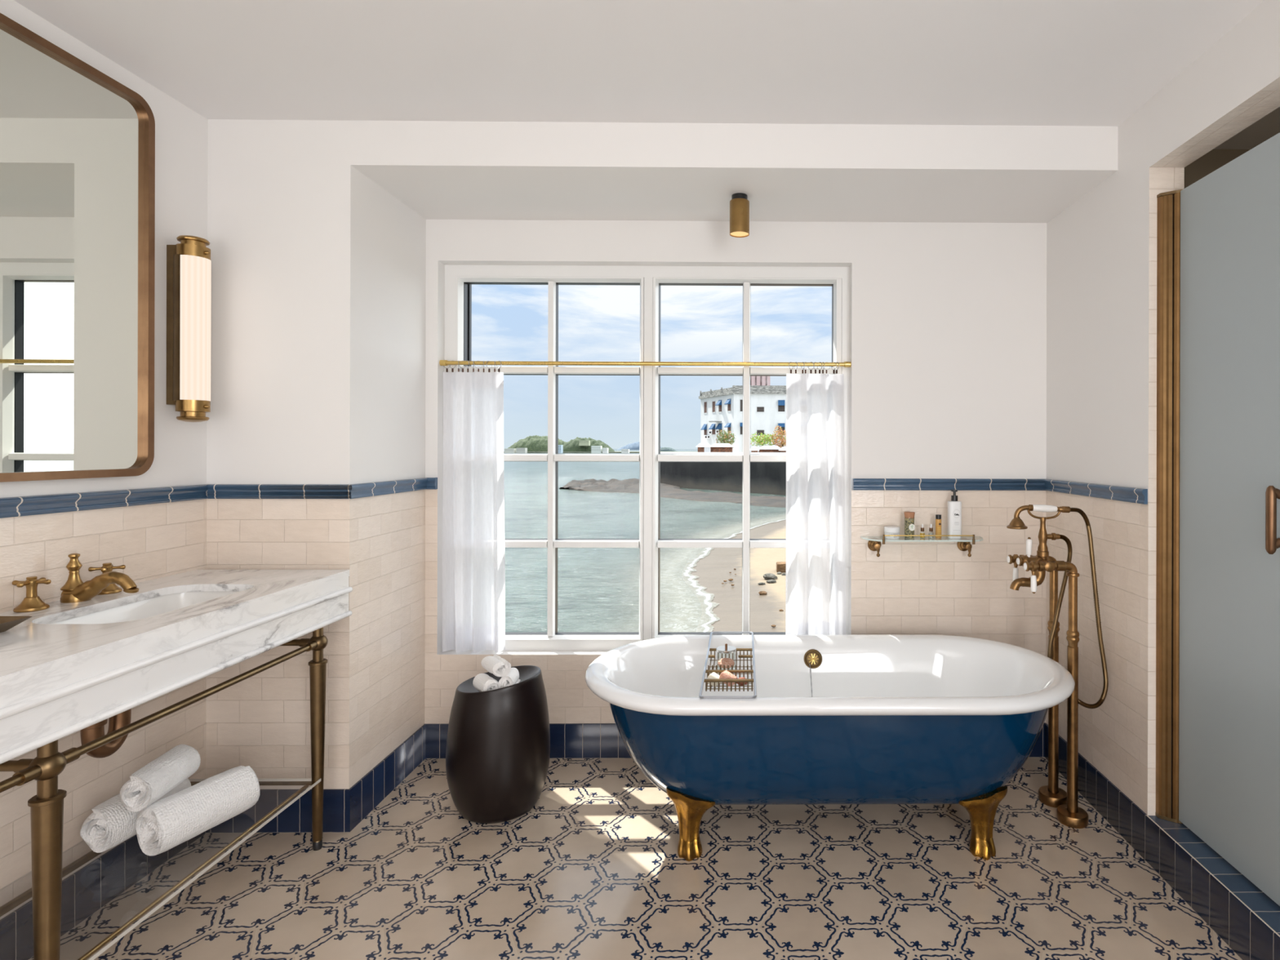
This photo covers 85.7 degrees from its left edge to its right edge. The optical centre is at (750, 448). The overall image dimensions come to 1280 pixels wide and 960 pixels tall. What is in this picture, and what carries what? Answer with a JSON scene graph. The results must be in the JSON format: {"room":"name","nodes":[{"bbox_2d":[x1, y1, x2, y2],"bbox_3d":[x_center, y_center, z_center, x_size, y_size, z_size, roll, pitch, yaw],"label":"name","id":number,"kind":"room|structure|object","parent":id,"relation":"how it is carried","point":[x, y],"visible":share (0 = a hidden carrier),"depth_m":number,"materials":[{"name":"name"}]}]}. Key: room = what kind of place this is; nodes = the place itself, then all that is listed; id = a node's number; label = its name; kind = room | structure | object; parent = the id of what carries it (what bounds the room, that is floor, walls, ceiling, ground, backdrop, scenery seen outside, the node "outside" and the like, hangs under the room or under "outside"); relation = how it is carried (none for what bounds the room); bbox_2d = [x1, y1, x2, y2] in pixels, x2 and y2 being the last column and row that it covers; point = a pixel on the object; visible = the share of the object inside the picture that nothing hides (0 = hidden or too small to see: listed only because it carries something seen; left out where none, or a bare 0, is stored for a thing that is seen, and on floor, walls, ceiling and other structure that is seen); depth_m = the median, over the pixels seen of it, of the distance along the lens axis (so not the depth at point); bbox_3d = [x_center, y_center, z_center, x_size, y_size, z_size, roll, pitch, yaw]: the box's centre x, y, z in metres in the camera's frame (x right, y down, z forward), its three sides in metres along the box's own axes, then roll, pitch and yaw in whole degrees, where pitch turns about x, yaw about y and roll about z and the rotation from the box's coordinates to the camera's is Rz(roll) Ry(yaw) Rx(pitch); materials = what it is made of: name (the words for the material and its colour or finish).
{"room":"bathroom","nodes":[
{"label":"bathroom","id":0,"kind":"room"},
{"bbox_2d":[0,0,207,919],"bbox_3d":[-1.980,0.093,0.041,0.242,2.465,4.625,0,0,-1],"label":"wall","id":1,"kind":"structure","parent":0,"point":[153,541],"depth_m":2.08,"materials":[{"name":"white paint"}]},
{"bbox_2d":[0,13,155,482],"bbox_3d":[-1.854,-0.493,1.433,0.033,1.150,1.345,0,0,-1],"label":"wall mirror","id":2,"kind":"object","parent":1,"relation":"attached to","point":[77,144],"visible":1,"depth_m":1.86,"materials":[{"name":"orange metal"}]},
{"bbox_2d":[0,831,206,959],"bbox_3d":[-1.857,1.252,0.043,0.008,0.146,4.625,0,0,-1],"label":"baseboard","id":3,"kind":"structure","parent":1,"relation":"attached to","point":[96,884],"depth_m":1.93,"materials":[{"name":"blue tile"}]},
{"bbox_2d":[0,484,208,518],"bbox_3d":[-1.849,0.148,0.043,0.018,0.050,4.625,0,0,-1],"label":"trim","id":4,"kind":"structure","parent":1,"relation":"attached to","point":[17,506],"depth_m":1.94,"materials":[{"name":"tile"}]},
{"bbox_2d":[166,235,211,422],"bbox_3d":[-1.822,-0.388,2.219,0.116,0.604,0.090,0,0,-1],"label":"wall sconce","id":5,"kind":"object","parent":1,"relation":"attached to","point":[188,262],"visible":1,"depth_m":2.19,"materials":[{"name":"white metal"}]},
{"bbox_2d":[205,119,426,789],"bbox_3d":[-1.763,0.093,2.779,0.734,2.465,0.845,0,0,-1],"label":"wall","id":6,"kind":"structure","parent":0,"point":[318,304],"depth_m":2.36,"materials":[{"name":"white paint"}]},
{"bbox_2d":[207,477,434,498],"bbox_3d":[-1.616,0.148,2.628,0.540,0.050,0.578,0,0,-1],"label":"trim","id":7,"kind":"structure","parent":6,"relation":"attached to","point":[377,488],"depth_m":2.35,"materials":[{"name":"tile"}]},
{"bbox_2d":[29,757,1241,959],"bbox_3d":[0.292,1.381,0.388,5.200,0.100,5.670,0,0,-1],"label":"floor","id":8,"kind":"structure","parent":0,"point":[594,870],"depth_m":2.06,"materials":[{"name":"tile"}]},
{"bbox_2d":[0,562,352,959],"bbox_3d":[-1.615,0.827,1.365,0.528,0.998,1.924,0,0,-1],"label":"washstand","id":9,"kind":"object","parent":8,"relation":"on","point":[66,669],"depth_m":1.63,"materials":[{"name":"stone"}]},
{"bbox_2d":[0,616,31,632],"bbox_3d":[-1.739,0.398,1.364,0.183,0.027,0.405,0,0,-1],"label":"brass tray","id":10,"kind":"object","parent":9,"relation":"on","point":[6,623],"visible":1,"depth_m":1.54,"materials":[{"name":"brown metal"}]},
{"bbox_2d":[60,553,139,603],"bbox_3d":[-1.761,0.351,1.843,0.196,0.134,0.062,0,0,-1],"label":"faucet spout","id":11,"kind":"object","parent":9,"relation":"on","point":[74,590],"visible":1,"depth_m":1.83,"materials":[{"name":"gold metal"}]},
{"bbox_2d":[80,778,191,853],"bbox_3d":[-1.743,1.022,1.936,0.120,0.123,0.247,0,0,5],"label":"bath towel","id":12,"kind":"object","parent":9,"relation":"on","point":[110,824],"visible":0.42,"depth_m":1.83,"materials":[{"name":"white fabric"}]},
{"bbox_2d":[52,591,239,623],"bbox_3d":[-1.604,0.492,1.833,0.275,0.119,0.482,0,0,-1],"label":"sink basin","id":13,"kind":"object","parent":9,"relation":"in","point":[157,602],"depth_m":1.93,"materials":[{"name":"white ceramic"}]},
{"bbox_2d":[0,569,349,688],"bbox_3d":[-1.618,0.423,1.505,0.515,0.022,1.625,0,0,-1],"label":"countertop","id":14,"kind":"structure","parent":9,"relation":"on","point":[36,646],"depth_m":1.68,"materials":[{"name":"stone"}]},
{"bbox_2d":[136,765,259,855],"bbox_3d":[-1.558,1.015,1.926,0.143,0.139,0.278,0,0,17],"label":"bath towel","id":15,"kind":"object","parent":9,"relation":"on","point":[174,820],"visible":1,"depth_m":1.87,"materials":[{"name":"white fabric"}]},
{"bbox_2d":[120,744,200,812],"bbox_3d":[-1.641,0.912,1.897,0.095,0.099,0.217,0,0,-9],"label":"bath towel","id":16,"kind":"object","parent":15,"relation":"on","point":[148,784],"visible":1,"depth_m":1.84,"materials":[{"name":"white fabric"}]},
{"bbox_2d":[445,665,550,823],"bbox_3d":[-0.935,1.079,2.525,0.366,0.496,0.340,0,0,-1],"label":"stool","id":17,"kind":"object","parent":8,"relation":"on","point":[498,748],"visible":0.82,"depth_m":2.39,"materials":[{"name":"brown paint"}]},
{"bbox_2d":[472,673,499,692],"bbox_3d":[-0.957,0.853,2.462,0.060,0.059,0.117,0,0,-42],"label":"washcloth","id":18,"kind":"object","parent":17,"relation":"on","point":[482,682],"visible":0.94,"depth_m":2.44,"materials":[{"name":"white fabric"}]},
{"bbox_2d":[497,667,519,688],"bbox_3d":[-0.880,0.843,2.482,0.062,0.060,0.116,0,0,-6],"label":"washcloth","id":19,"kind":"object","parent":17,"relation":"on","point":[512,678],"visible":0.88,"depth_m":2.44,"materials":[{"name":"white fabric"}]},
{"bbox_2d":[480,654,511,676],"bbox_3d":[-0.928,0.790,2.476,0.063,0.060,0.124,0,0,-44],"label":"washcloth","id":20,"kind":"object","parent":19,"relation":"on","point":[495,664],"visible":1,"depth_m":2.45,"materials":[{"name":"white fabric"}]},
{"bbox_2d":[585,634,1075,861],"bbox_3d":[0.268,1.047,2.434,1.702,0.567,0.770,0,0,-1],"label":"bathtub","id":21,"kind":"object","parent":8,"relation":"on","point":[836,718],"visible":0.99,"depth_m":2.18,"materials":[{"name":"blue ceramic"}]},
{"bbox_2d":[698,631,756,698],"bbox_3d":[-0.074,0.781,2.434,0.177,0.057,0.738,0,0,-1],"label":"rack","id":22,"kind":"object","parent":21,"relation":"on","point":[708,670],"visible":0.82,"depth_m":2.35,"materials":[{"name":"silver metal"}]},
{"bbox_2d":[706,671,719,686],"bbox_3d":[-0.125,0.782,2.307,0.043,0.036,0.048,0,0,19],"label":"soap bar","id":23,"kind":"object","parent":22,"relation":"in","point":[713,675],"visible":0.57,"depth_m":2.29,"materials":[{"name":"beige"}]},
{"bbox_2d":[715,643,736,668],"bbox_3d":[-0.090,0.757,2.481,0.073,0.092,0.073,0,0,-1],"label":"jar","id":24,"kind":"object","parent":22,"relation":"on","point":[726,649],"visible":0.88,"depth_m":2.47,"materials":[{"name":"clear glass"}]},
{"bbox_2d":[719,670,737,686],"bbox_3d":[-0.078,0.779,2.307,0.055,0.042,0.040,0,0,28],"label":"stone","id":25,"kind":"object","parent":22,"relation":"in","point":[726,674],"visible":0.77,"depth_m":2.30,"materials":[{"name":"pink stone"}]},
{"bbox_2d":[703,669,753,691],"bbox_3d":[-0.073,0.788,2.308,0.169,0.044,0.102,0,0,-1],"label":"basket","id":26,"kind":"object","parent":22,"relation":"on","point":[748,681],"depth_m":2.26,"materials":[{"name":"brown metal"}]},
{"bbox_2d":[707,648,752,675],"bbox_3d":[-0.075,0.788,2.513,0.169,0.044,0.201,0,0,-1],"label":"basket","id":27,"kind":"object","parent":22,"relation":"on","point":[710,650],"depth_m":2.55,"materials":[{"name":"brown metal"}]},
{"bbox_2d":[736,676,747,685],"bbox_3d":[-0.030,0.791,2.311,0.047,0.028,0.034,0,0,-1],"label":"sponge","id":28,"kind":"object","parent":22,"relation":"on","point":[744,677],"visible":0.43,"depth_m":2.31,"materials":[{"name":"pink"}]},
{"bbox_2d":[585,634,1075,715],"bbox_3d":[0.269,0.962,2.434,1.702,0.397,0.770,0,0,-1],"label":"basin","id":29,"kind":"object","parent":21,"relation":"in","point":[836,674],"depth_m":2.67,"materials":[{"name":"white ceramic"}]},
{"bbox_2d":[1006,504,1108,828],"bbox_3d":[1.104,0.769,2.505,0.326,1.127,0.241,0,0,-1],"label":"mixer","id":30,"kind":"object","parent":8,"relation":"on","point":[1068,813],"visible":0.94,"depth_m":2.45,"materials":[{"name":"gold metal"}]},
{"bbox_2d":[1047,533,1060,540],"bbox_3d":[1.105,0.323,2.499,0.052,0.027,0.027,0,0,-1],"label":"connector","id":31,"kind":"object","parent":30,"relation":"attached to","point":[1054,536],"depth_m":2.49,"materials":[{"name":"gold metal"}]},
{"bbox_2d":[13,0,1279,149],"bbox_3d":[0.299,-1.209,0.388,5.200,0.150,5.670,0,0,-1],"label":"ceiling","id":32,"kind":"structure","parent":0,"point":[886,62],"depth_m":1.96,"materials":[{"name":"paint"}]},
{"bbox_2d":[350,120,1118,222],"bbox_3d":[-0.055,-1.058,2.797,2.676,0.154,0.845,0,0,-1],"label":"ceiling","id":33,"kind":"structure","parent":0,"point":[440,170],"depth_m":2.39,"materials":[{"name":"white paint"}]},
{"bbox_2d":[729,192,749,237],"bbox_3d":[-0.044,-0.905,2.640,0.077,0.150,0.077,0,0,-1],"label":"ceiling spotlight","id":34,"kind":"object","parent":33,"relation":"attached to","point":[739,203],"visible":1,"depth_m":2.61,"materials":[{"name":"gold metal"}]},
{"bbox_2d":[424,219,1147,724],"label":"wall","id":35,"kind":"structure","parent":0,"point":[948,370],"depth_m":2.94,"materials":[{"name":"white paint"}]},
{"bbox_2d":[439,360,851,367],"bbox_3d":[-0.455,-0.369,2.957,1.779,0.025,0.025,0,0,-1],"label":"curtain rod","id":36,"kind":"object","parent":35,"relation":"attached to","point":[442,362],"visible":1,"depth_m":2.95,"materials":[{"name":"gold metal"}]},
{"bbox_2d":[785,373,845,635],"bbox_3d":[0.283,0.268,2.963,0.264,1.186,0.057,0,0,1],"label":"curtain","id":37,"kind":"object","parent":36,"relation":"hanging from","point":[815,584],"visible":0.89,"depth_m":2.97,"materials":[{"name":"white fabric"}]},
{"label":"curtain ring","id":38,"kind":"object","parent":36,"relation":"hanging from","visible":0},
{"bbox_2d":[441,371,505,653],"bbox_3d":[-1.204,0.273,2.949,0.261,1.210,0.061,0,0,2],"label":"curtain","id":39,"kind":"object","parent":38,"relation":"hanging from","point":[473,547],"visible":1,"depth_m":2.95,"materials":[{"name":"white fabric"}]},
{"bbox_2d":[444,264,849,649],"bbox_3d":[-0.457,0.041,3.048,1.779,1.691,0.114,0,0,-1],"label":"window","id":40,"kind":"structure","parent":35,"relation":"attached to","point":[460,279],"depth_m":3.00,"materials":[{"name":"white paint"}]},
{"bbox_2d":[860,534,982,557],"bbox_3d":[0.731,0.407,2.872,0.515,0.104,0.141,0,0,-1],"label":"wall shelf","id":41,"kind":"object","parent":35,"relation":"attached to","point":[963,544],"visible":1,"depth_m":2.84,"materials":[{"name":"clear glass"}]},
{"bbox_2d":[884,525,899,538],"bbox_3d":[0.596,0.354,2.879,0.066,0.047,0.066,0,0,-1],"label":"jar","id":42,"kind":"object","parent":41,"relation":"on","point":[888,530],"visible":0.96,"depth_m":2.85,"materials":[{"name":"white plastic"}]},
{"bbox_2d":[904,511,915,537],"bbox_3d":[0.670,0.323,2.880,0.045,0.109,0.045,0,0,-1],"label":"jar","id":43,"kind":"object","parent":41,"relation":"on","point":[909,526],"visible":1,"depth_m":2.86,"materials":[{"name":"clear glass"}]},
{"bbox_2d":[920,524,924,537],"bbox_3d":[0.725,0.348,2.880,0.022,0.059,0.023,0,0,-1],"label":"dropper bottle","id":44,"kind":"object","parent":41,"relation":"on","point":[922,527],"visible":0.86,"depth_m":2.87,"materials":[{"name":"glass"}]},
{"bbox_2d":[928,524,933,537],"bbox_3d":[0.762,0.349,2.880,0.022,0.059,0.023,0,0,-1],"label":"dropper bottle","id":45,"kind":"object","parent":41,"relation":"on","point":[931,528],"visible":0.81,"depth_m":2.88,"materials":[{"name":"clear glass"}]},
{"bbox_2d":[935,514,941,537],"bbox_3d":[0.793,0.329,2.881,0.025,0.098,0.026,0,0,-1],"label":"bottle","id":46,"kind":"object","parent":41,"relation":"on","point":[938,517],"visible":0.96,"depth_m":2.87,"materials":[{"name":"gold"}]},
{"bbox_2d":[947,489,961,538],"bbox_3d":[0.862,0.276,2.881,0.053,0.204,0.041,0,0,-1],"label":"pump bottle","id":47,"kind":"object","parent":41,"relation":"on","point":[954,507],"visible":1,"depth_m":2.86,"materials":[{"name":"white plastic"}]},
{"bbox_2d":[1045,0,1279,815],"bbox_3d":[1.364,0.101,0.357,0.114,2.465,5.184,0,0,-1],"label":"wall","id":48,"kind":"structure","parent":0,"point":[1101,250],"depth_m":2.35,"materials":[{"name":"white paint"}]},
{"bbox_2d":[206,722,1045,832],"bbox_3d":[-0.305,1.256,2.647,3.168,0.146,0.568,0,0,-1],"label":"baseboard","id":49,"kind":"structure","parent":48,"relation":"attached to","point":[344,810],"depth_m":2.56,"materials":[{"name":"blue tile"}]},
{"bbox_2d":[1044,723,1279,959],"bbox_3d":[1.300,1.260,0.356,0.008,0.146,5.184,0,0,-1],"label":"baseboard","id":50,"kind":"structure","parent":48,"relation":"attached to","point":[1250,938],"depth_m":2.03,"materials":[{"name":"blue tile"}]},
{"bbox_2d":[1148,815,1279,934],"bbox_3d":[1.351,1.261,1.335,0.114,0.145,1.740,0,0,-1],"label":"shower curb","id":51,"kind":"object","parent":48,"relation":"attached to","point":[1264,907],"depth_m":1.91,"materials":[{"name":"blue tile"}]},
{"bbox_2d":[1155,132,1279,906],"bbox_3d":[1.353,0.183,1.345,0.063,2.008,1.720,0,0,-1],"label":"shower door","id":52,"kind":"structure","parent":48,"relation":"attached to","point":[1218,534],"depth_m":1.96,"materials":[{"name":"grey glass"}]},
{"bbox_2d":[1184,149,1250,188],"bbox_3d":[2.147,0.103,1.473,1.475,2.465,2.500,0,0,-1],"label":"wall","id":53,"kind":"structure","parent":0,"point":[1214,159],"depth_m":2.57,"materials":[{"name":"beige"}]},
{"label":"outside","id":54,"kind":"structure","parent":0,"visible":0},
{"bbox_2d":[503,451,697,453],"bbox_3d":[-223.779,6.110,1097.669,330.093,2.662,200.000,0,0,-1],"label":"shore","id":55,"kind":"structure","parent":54,"point":[504,451],"depth_m":997.48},
{"bbox_2d":[504,448,515,453],"bbox_3d":[-350.564,3.925,991.206,13.630,8.312,10.200,0,0,-1],"label":"building","id":56,"kind":"structure","parent":55,"relation":"on","point":[506,450],"depth_m":986.34,"materials":[{"name":"grey"}]},
{"bbox_2d":[515,448,527,453],"bbox_3d":[-333.937,3.070,991.384,12.783,8.311,10.200,0,0,-1],"label":"building","id":57,"kind":"structure","parent":55,"relation":"on","point":[517,450],"depth_m":986.58,"materials":[{"name":"grey"}]},
{"bbox_2d":[558,444,563,453],"bbox_3d":[-281.459,0.929,991.945,11.932,12.593,10.200,0,0,-1],"label":"building","id":58,"kind":"structure","parent":55,"relation":"on","point":[560,446],"depth_m":987.30,"materials":[{"name":"blue"}]},
{"bbox_2d":[591,445,602,453],"bbox_3d":[-225.075,2.000,992.549,13.657,12.174,10.200,0,0,-1],"label":"building","id":59,"kind":"structure","parent":55,"relation":"on","point":[594,449],"depth_m":987.55,"materials":[{"name":"grey"}]},
{"bbox_2d":[602,448,608,453],"bbox_3d":[-212.252,3.500,992.686,6.828,9.159,10.200,0,0,-1],"label":"building","id":60,"kind":"structure","parent":55,"relation":"on","point":[604,450],"depth_m":987.79,"materials":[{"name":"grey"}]},
{"bbox_2d":[621,448,629,453],"bbox_3d":[-183.171,4.357,992.997,10.259,7.454,10.200,0,0,-1],"label":"building","id":61,"kind":"structure","parent":55,"relation":"on","point":[623,451],"depth_m":988.03,"materials":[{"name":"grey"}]},
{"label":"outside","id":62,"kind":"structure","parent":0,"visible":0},
{"bbox_2d":[617,441,662,449],"bbox_3d":[-550.750,-13.149,3394.302,247.808,54.202,123.904,0,0,-1],"label":"hill","id":63,"kind":"structure","parent":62,"point":[635,446],"depth_m":3351.45,"materials":[{"name":"blue"}]},
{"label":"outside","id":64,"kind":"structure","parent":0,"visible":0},
{"bbox_2d":[660,447,676,451],"bbox_3d":[-187.060,1.764,1498.085,48.346,10.195,24.173,0,0,-1],"label":"hill","id":65,"kind":"structure","parent":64,"point":[662,449],"depth_m":1489.01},
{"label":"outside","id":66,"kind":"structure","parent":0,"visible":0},
{"bbox_2d":[503,448,786,631],"bbox_3d":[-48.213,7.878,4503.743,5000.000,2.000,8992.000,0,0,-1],"label":"sea","id":67,"kind":"structure","parent":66,"point":[598,588],"depth_m":56.27,"materials":[{"name":"liquid"}]},
{"bbox_2d":[659,515,786,631],"bbox_3d":[3.817,6.945,47.526,32.548,0.040,74.378,0,0,-1],"label":"surf","id":68,"kind":"structure","parent":67,"relation":"on","point":[685,606],"depth_m":33.28,"materials":[{"name":"liquid"}]},
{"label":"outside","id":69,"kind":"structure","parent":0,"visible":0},
{"bbox_2d":[690,520,786,631],"bbox_3d":[23.501,6.599,50.101,59.057,1.080,77.559,0,0,-1],"label":"beach","id":70,"kind":"structure","parent":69,"point":[714,568],"depth_m":35.01},
{"bbox_2d":[758,591,767,595],"bbox_3d":[0.557,6.824,32.148,0.418,0.206,0.314,0,0,-1],"label":"boulder","id":71,"kind":"object","parent":70,"relation":"on","point":[762,593],"visible":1,"depth_m":32.04,"materials":[{"name":"brown stone"}]},
{"bbox_2d":[763,573,777,579],"bbox_3d":[0.980,6.778,35.865,0.614,0.451,0.639,0,0,43],"label":"boulder","id":72,"kind":"object","parent":70,"relation":"on","point":[768,575],"visible":0.86,"depth_m":35.70,"materials":[{"name":"grey stone"}]},
{"bbox_2d":[766,579,776,582],"bbox_3d":[1.041,6.821,34.924,0.520,0.210,0.366,0,0,-1],"label":"boulder","id":73,"kind":"object","parent":70,"relation":"on","point":[769,580],"visible":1,"depth_m":34.80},
{"bbox_2d":[776,561,786,572],"bbox_3d":[1.792,6.688,37.989,0.741,0.633,0.800,0,0,-1],"label":"stone block","id":74,"kind":"object","parent":70,"relation":"on","point":[780,566],"visible":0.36,"depth_m":37.59,"materials":[{"name":"brown stone"}]},
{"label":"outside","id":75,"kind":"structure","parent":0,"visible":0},
{"bbox_2d":[507,435,566,451],"bbox_3d":[-322.365,-7.264,1056.611,109.264,27.575,54.632,0,0,-1],"label":"hill","id":76,"kind":"structure","parent":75,"point":[533,443],"depth_m":1037.22,"materials":[{"name":"green plant"}]},
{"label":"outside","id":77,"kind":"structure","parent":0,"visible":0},
{"bbox_2d":[563,436,614,451],"bbox_3d":[-252.760,-5.759,1047.356,85.283,24.914,42.642,0,0,-1],"label":"hill","id":78,"kind":"structure","parent":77,"point":[572,445],"depth_m":1033.17,"materials":[{"name":"green plant"}]},
{"bbox_2d":[578,440,590,445],"bbox_3d":[-250.411,-8.382,1024.279,14.660,7.931,10.200,0,0,-1],"label":"building","id":79,"kind":"structure","parent":78,"relation":"on","point":[581,442],"depth_m":1019.39,"materials":[{"name":"green"}]},
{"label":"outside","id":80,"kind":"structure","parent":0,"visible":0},
{"bbox_3d":[34.103,5.080,166.002,122.254,6.010,188.745,0,0,-1],"label":"quay","id":81,"kind":"object","parent":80,"visible":0},
{"bbox_2d":[696,443,710,452],"bbox_3d":[-9.880,0.421,142.152,2.894,3.068,4.500,0,0,-1],"label":"kiosk","id":82,"kind":"object","parent":81,"relation":"on","point":[702,447],"visible":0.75,"depth_m":140.00,"materials":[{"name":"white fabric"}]},
{"bbox_2d":[710,443,733,452],"bbox_3d":[-6.227,0.419,144.192,5.139,3.090,4.500,0,0,-1],"label":"kiosk","id":83,"kind":"object","parent":81,"relation":"on","point":[716,447],"visible":0.71,"depth_m":142.41,"materials":[{"name":"white fabric"}]},
{"bbox_2d":[660,452,786,453],"bbox_3d":[4.196,1.368,133.553,48.743,1.255,3.000,0,0,-1],"label":"parapet","id":84,"kind":"object","parent":81,"relation":"on","point":[660,452],"visible":0.07,"depth_m":133.36,"materials":[{"name":"grey"}]},
{"bbox_2d":[715,429,735,448],"bbox_3d":[-5.616,-1.129,149.873,4.577,6.146,4.770,0,0,-1],"label":"tree","id":85,"kind":"object","parent":81,"relation":"on","point":[725,437],"visible":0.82,"depth_m":149.21,"materials":[{"name":"green plant"}]},
{"bbox_2d":[698,385,786,452],"bbox_3d":[11.126,-6.380,173.854,49.310,16.876,32.550,0,0,-1],"label":"building","id":86,"kind":"structure","parent":81,"relation":"on","point":[721,409],"depth_m":159.88,"materials":[{"name":"white paint"}]},
{"bbox_2d":[750,376,770,385],"bbox_3d":[2.204,-16.415,178.533,5.465,7.947,5.000,0,0,-1],"label":"tower","id":87,"kind":"structure","parent":86,"relation":"on","point":[754,380],"depth_m":176.02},
{"bbox_2d":[750,446,759,452],"bbox_3d":[0.733,0.797,141.266,1.919,2.369,4.500,0,0,-1],"label":"kiosk","id":88,"kind":"object","parent":81,"relation":"on","point":[753,449],"visible":0.59,"depth_m":139.01,"materials":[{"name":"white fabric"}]},
{"bbox_2d":[750,431,775,446],"bbox_3d":[2.308,-0.846,147.943,6.918,5.620,6.369,0,0,-1],"label":"tree","id":89,"kind":"object","parent":81,"relation":"on","point":[767,438],"visible":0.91,"depth_m":147.18,"materials":[{"name":"green plant"}]},
{"bbox_2d":[758,445,780,452],"bbox_3d":[3.847,0.679,143.299,4.989,2.622,4.500,0,0,-1],"label":"kiosk","id":90,"kind":"object","parent":81,"relation":"on","point":[764,448],"visible":0.44,"depth_m":141.06,"materials":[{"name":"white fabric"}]},
{"bbox_2d":[771,425,786,448],"bbox_3d":[6.619,-1.496,146.060,4.873,6.945,4.391,0,0,-1],"label":"tree","id":91,"kind":"object","parent":81,"relation":"on","point":[780,437],"visible":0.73,"depth_m":145.71,"materials":[{"name":"brown plant"}]},
{"bbox_2d":[778,446,786,452],"bbox_3d":[7.758,0.809,140.341,4.053,2.381,4.500,0,0,-1],"label":"kiosk","id":92,"kind":"object","parent":81,"relation":"on","point":[783,449],"visible":0.29,"depth_m":138.09,"materials":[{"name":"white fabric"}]},
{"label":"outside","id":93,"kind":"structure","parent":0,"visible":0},
{"bbox_2d":[660,488,786,507],"bbox_3d":[-1.065,6.822,93.908,32.255,0.950,43.982,0,0,-1],"label":"rock ledge","id":94,"kind":"object","parent":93,"point":[695,495],"visible":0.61,"depth_m":92.33,"materials":[{"name":"grey stone"}]},
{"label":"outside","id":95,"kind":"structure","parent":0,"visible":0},
{"bbox_2d":[559,478,679,493],"bbox_3d":[-21.761,6.450,124.330,22.845,1.592,45.622,0,0,-1],"label":"reef","id":96,"kind":"object","parent":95,"point":[631,485],"visible":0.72,"depth_m":115.69,"materials":[{"name":"grey stone"}]},
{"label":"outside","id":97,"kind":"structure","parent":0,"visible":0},
{"bbox_2d":[660,462,786,495],"bbox_3d":[8.899,4.997,100.465,58.444,6.050,62.179,0,0,-1],"label":"wall","id":98,"kind":"structure","parent":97,"point":[766,477],"depth_m":112.19,"materials":[{"name":"concrete"}]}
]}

